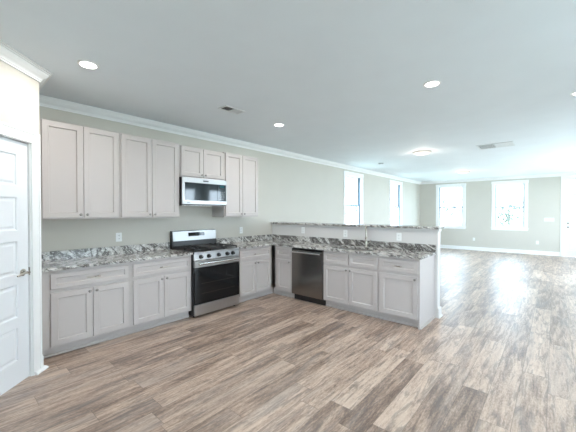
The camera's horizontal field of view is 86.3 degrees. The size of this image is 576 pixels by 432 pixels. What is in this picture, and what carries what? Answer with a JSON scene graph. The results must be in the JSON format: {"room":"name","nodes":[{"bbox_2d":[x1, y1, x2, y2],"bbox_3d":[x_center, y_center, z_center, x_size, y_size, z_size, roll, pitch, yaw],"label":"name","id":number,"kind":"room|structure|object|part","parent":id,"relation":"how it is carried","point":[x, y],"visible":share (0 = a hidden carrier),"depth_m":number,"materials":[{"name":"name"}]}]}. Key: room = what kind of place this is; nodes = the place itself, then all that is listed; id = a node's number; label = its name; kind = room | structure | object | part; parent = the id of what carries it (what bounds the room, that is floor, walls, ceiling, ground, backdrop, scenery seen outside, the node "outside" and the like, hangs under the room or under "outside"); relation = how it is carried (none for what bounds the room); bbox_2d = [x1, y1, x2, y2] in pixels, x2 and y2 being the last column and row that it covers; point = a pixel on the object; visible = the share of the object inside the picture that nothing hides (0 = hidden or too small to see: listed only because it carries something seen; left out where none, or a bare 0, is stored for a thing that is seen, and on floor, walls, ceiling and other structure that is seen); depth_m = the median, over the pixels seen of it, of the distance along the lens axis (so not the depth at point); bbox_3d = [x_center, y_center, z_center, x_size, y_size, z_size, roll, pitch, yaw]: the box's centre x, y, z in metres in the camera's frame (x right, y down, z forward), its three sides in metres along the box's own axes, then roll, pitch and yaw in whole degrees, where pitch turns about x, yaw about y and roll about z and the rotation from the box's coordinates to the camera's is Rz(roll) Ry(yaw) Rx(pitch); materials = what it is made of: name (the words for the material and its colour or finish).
{"room":"kitchen","nodes":[
{"label":"kitchen","id":0,"kind":"room"},
{"bbox_2d":[0,60,39,134],"bbox_3d":[-2.823,0.069,1.029,1.315,2.768,4.537,0,1,13],"label":"wall","id":1,"kind":"structure","parent":0,"point":[19,93],"depth_m":2.61,"materials":[{"name":"paint"}]},
{"bbox_2d":[0,121,41,395],"bbox_3d":[-2.299,0.349,2.351,0.172,2.178,0.973,0,1,-4],"label":"door","id":2,"kind":"structure","parent":1,"relation":"in","point":[20,153],"depth_m":2.62,"materials":[{"name":"paint"}]},
{"bbox_3d":[-2.297,0.400,2.348,0.035,2.060,0.763,0,1,-4],"label":"panel","id":3,"kind":"part","parent":2,"relation":"part of","materials":[{"name":"paint"}]},
{"bbox_3d":[-2.265,0.490,2.623,0.066,0.062,0.153,0,1,-4],"label":"handle","id":4,"kind":"part","parent":2,"relation":"part of","materials":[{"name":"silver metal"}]},
{"bbox_2d":[35,354,48,374],"bbox_3d":[-2.298,1.364,2.872,0.090,0.135,0.228,0,1,-27],"label":"baseboard","id":5,"kind":"structure","parent":1,"relation":"attached to","point":[44,367],"depth_m":2.86,"materials":[{"name":"paint"}]},
{"bbox_2d":[41,242,169,260],"bbox_3d":[-2.338,0.454,4.008,0.020,0.102,1.681,1,1,41],"label":"backsplash","id":6,"kind":"structure","parent":1,"relation":"attached to","point":[76,253],"depth_m":3.93,"materials":[{"name":"stone"}]},
{"bbox_2d":[0,40,575,183],"bbox_3d":[2.506,-1.308,4.780,6.300,0.099,16.930,1,1,41],"label":"trim","id":7,"kind":"structure","parent":1,"relation":"attached to","point":[9,55],"depth_m":4.35,"materials":[{"name":"paint"}]},
{"bbox_2d":[39,106,419,283],"bbox_3d":[1.292,-0.015,8.318,0.150,2.768,13.200,1,1,41],"label":"wall","id":8,"kind":"structure","parent":0,"point":[289,189],"depth_m":6.06,"materials":[{"name":"paint"}]},
{"bbox_2d":[39,118,119,219],"bbox_3d":[-2.470,-0.496,3.567,0.381,1.060,0.858,1,1,41],"label":"upper cabinet","id":9,"kind":"object","parent":8,"relation":"attached to","point":[80,164],"visible":0.91,"depth_m":3.45,"materials":[{"name":"paint"}]},
{"bbox_3d":[-2.454,-0.497,3.356,0.020,1.034,0.373,1,1,41],"label":"door","id":10,"kind":"part","parent":9,"relation":"part of","materials":[{"name":"paint"}]},
{"bbox_3d":[-2.206,-0.500,3.642,0.020,1.034,0.372,1,1,41],"label":"door","id":11,"kind":"part","parent":9,"relation":"part of","materials":[{"name":"paint"}]},
{"bbox_2d":[116,233,121,241],"bbox_3d":[-2.259,0.283,4.107,0.009,0.118,0.075,1,1,41],"label":"wall outlet","id":12,"kind":"object","parent":8,"relation":"attached to","point":[118,235],"visible":1,"depth_m":4.10,"materials":[{"name":"white plastic"}]},
{"bbox_2d":[119,133,178,217],"bbox_3d":[-1.925,-0.503,4.194,0.381,1.060,0.800,1,1,41],"label":"upper cabinet","id":13,"kind":"object","parent":8,"relation":"attached to","point":[148,167],"visible":0.96,"depth_m":4.04,"materials":[{"name":"paint"}]},
{"bbox_3d":[-1.940,-0.504,3.949,0.020,1.034,0.379,1,1,41],"label":"door","id":14,"kind":"part","parent":13,"relation":"part of","materials":[{"name":"paint"}]},
{"bbox_3d":[-1.687,-0.507,4.241,0.020,1.034,0.382,1,1,41],"label":"door","id":15,"kind":"part","parent":13,"relation":"part of","materials":[{"name":"paint"}]},
{"bbox_2d":[179,145,223,180],"bbox_3d":[-1.404,-0.797,4.792,0.381,0.456,0.790,1,1,41],"label":"upper cabinet","id":16,"kind":"object","parent":8,"relation":"attached to","point":[194,162],"visible":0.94,"depth_m":4.64,"materials":[{"name":"paint"}]},
{"bbox_3d":[-1.418,-0.797,4.548,0.020,0.430,0.367,1,1,41],"label":"door","id":17,"kind":"part","parent":16,"relation":"part of","materials":[{"name":"paint"}]},
{"bbox_2d":[179,177,226,205],"bbox_3d":[-1.396,-0.361,4.790,0.402,0.409,0.782,1,1,41],"label":"microwave","id":18,"kind":"object","parent":16,"relation":"attached to","point":[192,191],"visible":0.95,"depth_m":4.62,"materials":[{"name":"silver metal"}]},
{"bbox_3d":[-1.169,-0.801,4.835,0.020,0.430,0.381,1,1,41],"label":"door","id":19,"kind":"part","parent":16,"relation":"part of","materials":[{"name":"paint"}]},
{"bbox_2d":[212,152,257,216],"bbox_3d":[-0.896,-0.517,5.380,0.381,1.060,0.757,1,1,41],"label":"upper cabinet","id":20,"kind":"object","parent":8,"relation":"attached to","point":[240,171],"visible":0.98,"depth_m":5.23,"materials":[{"name":"paint"}]},
{"bbox_3d":[-0.903,-0.517,5.144,0.020,1.034,0.355,1,1,41],"label":"door","id":21,"kind":"part","parent":20,"relation":"part of","materials":[{"name":"paint"}]},
{"bbox_3d":[-0.664,-0.521,5.419,0.020,1.034,0.363,1,1,41],"label":"door","id":22,"kind":"part","parent":20,"relation":"part of","materials":[{"name":"paint"}]},
{"bbox_2d":[216,234,271,243],"bbox_3d":[-0.793,0.433,5.789,0.020,0.102,1.439,1,1,41],"label":"backsplash","id":23,"kind":"structure","parent":8,"relation":"attached to","point":[258,237],"depth_m":5.73,"materials":[{"name":"stone"}]},
{"bbox_2d":[343,171,363,223],"bbox_3d":[1.865,-0.354,8.932,0.205,1.801,1.165,1,1,41],"label":"window","id":24,"kind":"structure","parent":8,"relation":"in","point":[359,201],"depth_m":9.25,"materials":[{"name":"paint"}]},
{"bbox_3d":[1.816,-0.712,8.970,0.034,0.857,0.893,1,1,41],"label":"sash","id":25,"kind":"part","parent":24,"relation":"part of","materials":[{"name":"glass"}]},
{"bbox_2d":[389,180,402,224],"bbox_3d":[3.914,-0.381,11.294,0.205,1.801,1.220,1,1,41],"label":"window","id":26,"kind":"structure","parent":8,"relation":"in","point":[398,184],"depth_m":11.63,"materials":[{"name":"paint"}]},
{"bbox_3d":[3.866,-0.739,11.332,0.034,0.857,0.948,1,1,41],"label":"sash","id":27,"kind":"part","parent":26,"relation":"part of","materials":[{"name":"glass"}]},
{"bbox_2d":[0,0,575,181],"bbox_3d":[2.506,-1.398,4.779,6.600,0.080,17.230,1,1,41],"label":"ceiling","id":28,"kind":"structure","parent":0,"point":[345,79],"depth_m":2.82,"materials":[{"name":"paint"}]},
{"bbox_2d":[77,60,99,69],"bbox_3d":[-1.760,-1.330,2.709,0.170,0.008,0.170,1,1,41],"label":"recessed light","id":29,"kind":"object","parent":28,"relation":"in","point":[83,63],"visible":1,"depth_m":2.69,"materials":[{"name":"paint"}]},
{"bbox_2d":[218,105,245,114],"bbox_3d":[-0.710,-1.343,3.896,0.170,0.010,0.310,1,1,41],"label":"ceiling vent","id":30,"kind":"object","parent":28,"relation":"in","point":[227,108],"visible":1,"depth_m":3.88,"materials":[{"name":"white metal"}]},
{"bbox_2d":[273,123,284,126],"bbox_3d":[-0.132,-1.352,4.570,0.170,0.008,0.170,1,1,41],"label":"recessed light","id":31,"kind":"object","parent":28,"relation":"in","point":[276,124],"visible":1,"depth_m":4.55,"materials":[{"name":"paint"}]},
{"bbox_2d":[413,150,431,155],"bbox_3d":[2.885,-1.344,6.615,0.380,0.070,0.380,1,1,41],"label":"flush light","id":32,"kind":"object","parent":28,"relation":"attached to","point":[421,152],"visible":1,"depth_m":6.50,"materials":[{"name":"white glass"}]},
{"bbox_2d":[423,80,440,87],"bbox_3d":[1.458,-1.335,3.111,0.170,0.008,0.170,1,1,41],"label":"recessed light","id":33,"kind":"object","parent":28,"relation":"in","point":[433,83],"visible":1,"depth_m":3.09,"materials":[{"name":"paint"}]},
{"bbox_2d":[456,171,469,173],"bbox_3d":[5.597,-1.381,9.823,0.380,0.070,0.380,1,1,41],"label":"flush light","id":34,"kind":"object","parent":28,"relation":"attached to","point":[458,172],"visible":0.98,"depth_m":9.71,"materials":[{"name":"white glass"}]},
{"bbox_2d":[476,141,514,149],"bbox_3d":[4.027,-1.367,5.969,0.580,0.010,0.460,1,1,41],"label":"ceiling vent","id":35,"kind":"object","parent":28,"relation":"in","point":[510,143],"visible":1,"depth_m":5.96,"materials":[{"name":"white metal"}]},
{"bbox_2d":[0,248,575,431],"bbox_3d":[2.506,1.440,4.812,6.600,0.060,17.230,1,1,41],"label":"floor","id":36,"kind":"structure","parent":0,"point":[500,356],"depth_m":2.89,"materials":[{"name":"brown wood"}]},
{"bbox_2d":[42,262,130,358],"bbox_3d":[-2.360,0.983,3.497,0.662,0.883,0.870,1,1,41],"label":"base cabinet","id":37,"kind":"object","parent":36,"relation":"on","point":[85,306],"visible":0.87,"depth_m":3.28,"materials":[{"name":"paint"}]},
{"bbox_3d":[-2.242,1.039,3.199,0.020,0.536,0.367,1,1,41],"label":"door","id":38,"kind":"part","parent":37,"relation":"part of","materials":[{"name":"paint"}]},
{"bbox_3d":[-2.119,0.654,3.336,0.020,0.154,0.742,1,1,41],"label":"drawer","id":39,"kind":"part","parent":37,"relation":"part of","materials":[{"name":"paint"}]},
{"bbox_3d":[-1.997,1.036,3.481,0.020,0.536,0.369,1,1,41],"label":"door","id":40,"kind":"part","parent":37,"relation":"part of","materials":[{"name":"paint"}]},
{"bbox_2d":[41,242,192,271],"bbox_3d":[-2.102,0.471,3.802,0.647,0.132,1.681,1,1,41],"label":"countertop","id":41,"kind":"structure","parent":37,"relation":"on","point":[89,257],"depth_m":3.76,"materials":[{"name":"stone"}]},
{"bbox_2d":[128,255,190,333],"bbox_3d":[-1.810,0.976,4.130,0.662,0.883,0.808,1,1,41],"label":"base cabinet","id":42,"kind":"object","parent":36,"relation":"on","point":[160,289],"visible":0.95,"depth_m":3.90,"materials":[{"name":"paint"}]},
{"bbox_3d":[-1.719,1.032,3.802,0.020,0.536,0.374,1,1,41],"label":"door","id":43,"kind":"part","parent":42,"relation":"part of","materials":[{"name":"paint"}]},
{"bbox_3d":[-1.594,0.648,3.942,0.020,0.154,0.756,1,1,41],"label":"drawer","id":44,"kind":"part","parent":42,"relation":"part of","materials":[{"name":"paint"}]},
{"bbox_3d":[-1.469,1.029,4.090,0.020,0.536,0.376,1,1,41],"label":"door","id":45,"kind":"part","parent":42,"relation":"part of","materials":[{"name":"paint"}]},
{"bbox_2d":[170,229,239,317],"bbox_3d":[-1.251,0.820,4.708,0.728,1.182,0.790,1,1,41],"label":"range","id":46,"kind":"object","parent":36,"relation":"on","point":[214,266],"visible":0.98,"depth_m":4.54,"materials":[{"name":"silver metal"}]},
{"bbox_2d":[173,247,238,254],"bbox_3d":[-1.252,0.510,4.706,0.615,0.032,0.788,1,1,41],"label":"cooktop","id":47,"kind":"object","parent":46,"relation":"in","point":[218,250],"depth_m":4.53,"materials":[{"name":"black metal"}]},
{"bbox_3d":[-1.036,0.571,4.519,0.038,0.084,0.790,1,1,41],"label":"control panel","id":48,"kind":"part","parent":46,"relation":"part of","materials":[{"name":"silver metal"}]},
{"bbox_3d":[-1.031,1.306,4.523,0.030,0.146,0.786,1,1,41],"label":"storage drawer","id":49,"kind":"part","parent":46,"relation":"part of","materials":[{"name":"silver metal"}]},
{"bbox_3d":[-1.030,0.667,4.515,0.032,0.092,0.786,1,1,41],"label":"oven door","id":50,"kind":"part","parent":46,"relation":"part of","materials":[{"name":"silver metal"}]},
{"bbox_3d":[-1.030,0.969,4.519,0.032,0.511,0.786,1,1,41],"label":"oven glass","id":51,"kind":"part","parent":46,"relation":"part of","materials":[{"name":"black glass"}]},
{"bbox_3d":[-0.998,0.657,4.487,0.058,0.026,0.720,1,1,41],"label":"handle","id":52,"kind":"part","parent":46,"relation":"part of","materials":[{"name":"silver metal"}]},
{"bbox_2d":[239,246,272,302],"bbox_3d":[-0.724,0.962,5.382,0.662,0.883,0.908,1,1,41],"label":"base cabinet","id":53,"kind":"object","parent":36,"relation":"on","point":[254,263],"visible":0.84,"depth_m":5.14,"materials":[{"name":"paint"}]},
{"bbox_3d":[-0.657,1.018,5.026,0.020,0.536,0.353,1,1,41],"label":"door","id":54,"kind":"part","parent":53,"relation":"part of","materials":[{"name":"paint"}]},
{"bbox_3d":[-0.540,0.633,5.156,0.020,0.154,0.710,1,1,41],"label":"drawer","id":55,"kind":"part","parent":53,"relation":"part of","materials":[{"name":"paint"}]},
{"bbox_3d":[-0.422,1.015,5.296,0.020,0.536,0.351,1,1,41],"label":"door","id":56,"kind":"part","parent":53,"relation":"part of","materials":[{"name":"paint"}]},
{"bbox_2d":[216,234,435,259],"bbox_3d":[0.394,0.460,4.759,3.162,0.132,1.439,1,1,41],"label":"countertop","id":57,"kind":"structure","parent":53,"relation":"on","point":[381,248],"depth_m":5.00,"materials":[{"name":"stone"}]},
{"bbox_2d":[343,248,373,250],"bbox_3d":[1.051,0.619,4.747,0.709,0.184,0.364,1,1,41],"label":"sink","id":58,"kind":"object","parent":57,"relation":"in","point":[343,248],"visible":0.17,"depth_m":4.90,"materials":[{"name":"silver metal"}]},
{"bbox_2d":[364,225,370,246],"bbox_3d":[1.247,0.316,4.798,0.108,0.358,0.193,0,1,15],"label":"faucet","id":59,"kind":"object","parent":57,"relation":"on","point":[366,243],"visible":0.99,"depth_m":4.74,"materials":[{"name":"silver metal"}]},
{"bbox_2d":[273,246,294,297],"bbox_3d":[0.060,0.959,5.567,0.501,0.883,0.662,1,1,41],"label":"base cabinet","id":60,"kind":"object","parent":36,"relation":"on","point":[283,255],"visible":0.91,"depth_m":5.32,"materials":[{"name":"paint"}]},
{"bbox_3d":[-0.071,0.632,5.301,0.337,0.154,0.020,1,1,41],"label":"drawer","id":61,"kind":"part","parent":60,"relation":"part of","materials":[{"name":"paint"}]},
{"bbox_3d":[-0.071,1.015,5.305,0.337,0.536,0.020,1,1,41],"label":"door","id":62,"kind":"part","parent":60,"relation":"part of","materials":[{"name":"paint"}]},
{"bbox_2d":[291,247,325,305],"bbox_3d":[0.486,0.965,5.186,0.628,0.880,0.679,1,1,41],"label":"dishwasher","id":63,"kind":"object","parent":36,"relation":"on","point":[307,264],"visible":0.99,"depth_m":4.95,"materials":[{"name":"silver metal"}]},
{"bbox_3d":[0.282,0.596,4.946,0.566,0.024,0.054,1,1,41],"label":"handle","id":64,"kind":"part","parent":63,"relation":"part of","materials":[{"name":"silver metal"}]},
{"bbox_2d":[323,247,380,318],"bbox_3d":[1.076,0.969,4.690,0.900,0.883,0.656,1,1,41],"label":"base cabinet","id":65,"kind":"object","parent":36,"relation":"on","point":[351,280],"visible":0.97,"depth_m":4.44,"materials":[{"name":"paint"}]},
{"bbox_3d":[0.719,1.023,4.621,0.435,0.536,0.020,1,1,41],"label":"door","id":66,"kind":"part","parent":65,"relation":"part of","materials":[{"name":"paint"}]},
{"bbox_3d":[0.717,0.640,4.617,0.432,0.154,0.020,1,1,41],"label":"drawer","id":67,"kind":"part","parent":65,"relation":"part of","materials":[{"name":"paint"}]},
{"bbox_3d":[1.054,0.643,4.325,0.434,0.154,0.020,1,1,41],"label":"drawer","id":68,"kind":"part","parent":65,"relation":"part of","materials":[{"name":"paint"}]},
{"bbox_3d":[1.052,1.026,4.331,0.437,0.536,0.020,1,1,41],"label":"door","id":69,"kind":"part","parent":65,"relation":"part of","materials":[{"name":"paint"}]},
{"bbox_2d":[379,255,434,329],"bbox_3d":[1.626,0.975,4.209,0.558,0.883,0.662,1,1,41],"label":"base cabinet","id":70,"kind":"object","parent":36,"relation":"on","point":[406,286],"visible":0.94,"depth_m":4.00,"materials":[{"name":"paint"}]},
{"bbox_3d":[1.432,0.647,3.997,0.498,0.154,0.020,1,1,41],"label":"drawer","id":71,"kind":"part","parent":70,"relation":"part of","materials":[{"name":"paint"}]},
{"bbox_3d":[1.432,1.030,4.002,0.498,0.536,0.020,1,1,41],"label":"door","id":72,"kind":"part","parent":70,"relation":"part of","materials":[{"name":"paint"}]},
{"bbox_3d":[1.840,0.977,4.057,0.036,0.883,0.611,1,1,41],"label":"panel","id":73,"kind":"part","parent":70,"relation":"part of","materials":[{"name":"paint"}]},
{"bbox_2d":[272,225,436,317],"bbox_3d":[0.905,0.787,5.352,3.165,1.232,0.120,1,1,41],"label":"wall","id":74,"kind":"structure","parent":0,"point":[387,235],"depth_m":5.01,"materials":[{"name":"paint"}]},
{"bbox_2d":[272,234,435,251],"bbox_3d":[0.865,0.439,5.290,3.136,0.102,0.020,1,1,41],"label":"backsplash","id":75,"kind":"structure","parent":74,"relation":"attached to","point":[378,244],"depth_m":5.00,"materials":[{"name":"stone"}]},
{"bbox_2d":[271,224,441,231],"bbox_3d":[0.913,0.186,5.330,3.197,0.030,0.142,1,1,41],"label":"trim","id":76,"kind":"structure","parent":74,"relation":"attached to","point":[271,224],"depth_m":4.92,"materials":[{"name":"paint"}]},
{"bbox_2d":[271,222,444,228],"bbox_3d":[0.961,0.154,5.378,3.204,0.034,0.338,1,1,41],"label":"bar","id":77,"kind":"object","parent":76,"relation":"on","point":[292,223],"visible":1,"depth_m":5.01,"materials":[{"name":"stone"}]},
{"bbox_2d":[396,233,401,240],"bbox_3d":[1.662,0.312,4.605,0.075,0.118,0.009,1,1,41],"label":"wall outlet","id":78,"kind":"object","parent":74,"relation":"attached to","point":[398,235],"visible":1,"depth_m":4.61,"materials":[{"name":"white plastic"}]},
{"bbox_2d":[436,229,442,318],"bbox_3d":[0.931,0.787,5.345,3.213,1.232,0.167,1,1,41],"label":"trim","id":79,"kind":"structure","parent":74,"relation":"attached to","point":[439,314],"depth_m":4.27,"materials":[{"name":"paint"}]},
{"bbox_2d":[420,176,560,251],"bbox_3d":[8.102,-0.049,11.246,6.600,2.768,0.150,1,1,41],"label":"wall","id":80,"kind":"structure","parent":0,"point":[544,193],"depth_m":11.38,"materials":[{"name":"paint"}]},
{"bbox_2d":[436,183,465,228],"bbox_3d":[6.617,-0.395,12.494,1.135,1.801,0.205,1,1,41],"label":"window","id":81,"kind":"structure","parent":80,"relation":"in","point":[460,185],"depth_m":12.44,"materials":[{"name":"paint"}]},
{"bbox_3d":[6.636,0.019,12.521,0.863,0.767,0.034,1,1,41],"label":"sash","id":82,"kind":"part","parent":81,"relation":"part of","materials":[{"name":"glass"}]},
{"bbox_3d":[6.659,-0.753,12.539,0.863,0.857,0.034,1,1,41],"label":"sash","id":83,"kind":"part","parent":81,"relation":"part of","materials":[{"name":"glass"}]},
{"bbox_2d":[491,180,528,230],"bbox_3d":[8.084,-0.380,11.221,1.120,1.801,0.205,1,1,41],"label":"window","id":84,"kind":"structure","parent":80,"relation":"in","point":[524,183],"depth_m":11.18,"materials":[{"name":"paint"}]},
{"bbox_3d":[8.104,0.034,11.248,0.848,0.767,0.034,1,1,41],"label":"sash","id":85,"kind":"part","parent":84,"relation":"part of","materials":[{"name":"glass"}]},
{"bbox_3d":[8.042,0.445,11.182,1.120,0.026,0.075,1,1,41],"label":"sill","id":86,"kind":"part","parent":84,"relation":"part of","materials":[{"name":"paint"}]},
{"bbox_3d":[8.127,-0.739,11.266,0.848,0.857,0.034,1,1,41],"label":"sash","id":87,"kind":"part","parent":84,"relation":"part of","materials":[{"name":"glass"}]},
{"bbox_2d":[544,218,553,220],"bbox_3d":[8.884,0.119,10.463,0.234,0.072,0.010,1,1,41],"label":"light switch","id":88,"kind":"object","parent":80,"relation":"attached to","point":[545,219],"visible":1,"depth_m":10.46,"materials":[{"name":"white plastic"}]},
{"bbox_2d":[560,176,575,256],"bbox_3d":[9.559,0.016,9.950,1.100,2.668,0.198,1,1,41],"label":"door","id":89,"kind":"structure","parent":80,"relation":"in","point":[568,196],"depth_m":10.17,"materials":[{"name":"paint"}]},
{"bbox_3d":[9.552,0.290,9.945,0.870,2.100,0.040,1,1,41],"label":"panel","id":90,"kind":"part","parent":89,"relation":"part of","materials":[{"name":"paint"}]},
{"bbox_2d":[440,245,559,255],"bbox_3d":[4.430,1.301,8.371,4.540,0.135,9.030,1,1,41],"label":"baseboard","id":91,"kind":"structure","parent":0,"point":[441,246],"depth_m":11.31,"materials":[{"name":"paint"}]},
{"label":"outside","id":92,"kind":"structure","parent":0,"visible":0},
{"bbox_2d":[347,221,522,225],"bbox_3d":[8.919,1.814,13.200,85.000,0.198,90.000,1,1,41],"label":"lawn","id":93,"kind":"structure","parent":92,"point":[392,223],"depth_m":47.64,"materials":[{"name":"green plant"}]},
{"bbox_2d":[346,190,356,223],"bbox_3d":[4.133,-0.139,19.419,3.145,3.560,3.883,1,1,41],"label":"tree","id":94,"kind":"object","parent":93,"relation":"on","point":[351,218],"visible":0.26,"depth_m":18.88,"materials":[{"name":"beige plant"}]},
{"bbox_2d":[391,192,396,224],"bbox_3d":[7.985,-0.283,23.326,4.186,3.759,4.188,1,1,41],"label":"tree","id":95,"kind":"object","parent":93,"relation":"on","point":[392,202],"visible":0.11,"depth_m":22.83,"materials":[{"name":"beige plant"}]},
{"bbox_2d":[441,188,461,224],"bbox_3d":[12.336,-0.667,22.805,3.684,4.538,3.595,1,1,41],"label":"tree","id":96,"kind":"object","parent":93,"relation":"on","point":[455,214],"visible":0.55,"depth_m":22.87,"materials":[{"name":"beige plant"}]},
{"bbox_2d":[497,193,522,225],"bbox_3d":[14.280,-0.001,20.287,3.786,3.264,3.577,1,1,41],"label":"tree","id":97,"kind":"object","parent":93,"relation":"on","point":[507,220],"visible":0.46,"depth_m":19.55,"materials":[{"name":"beige plant"}]}
]}

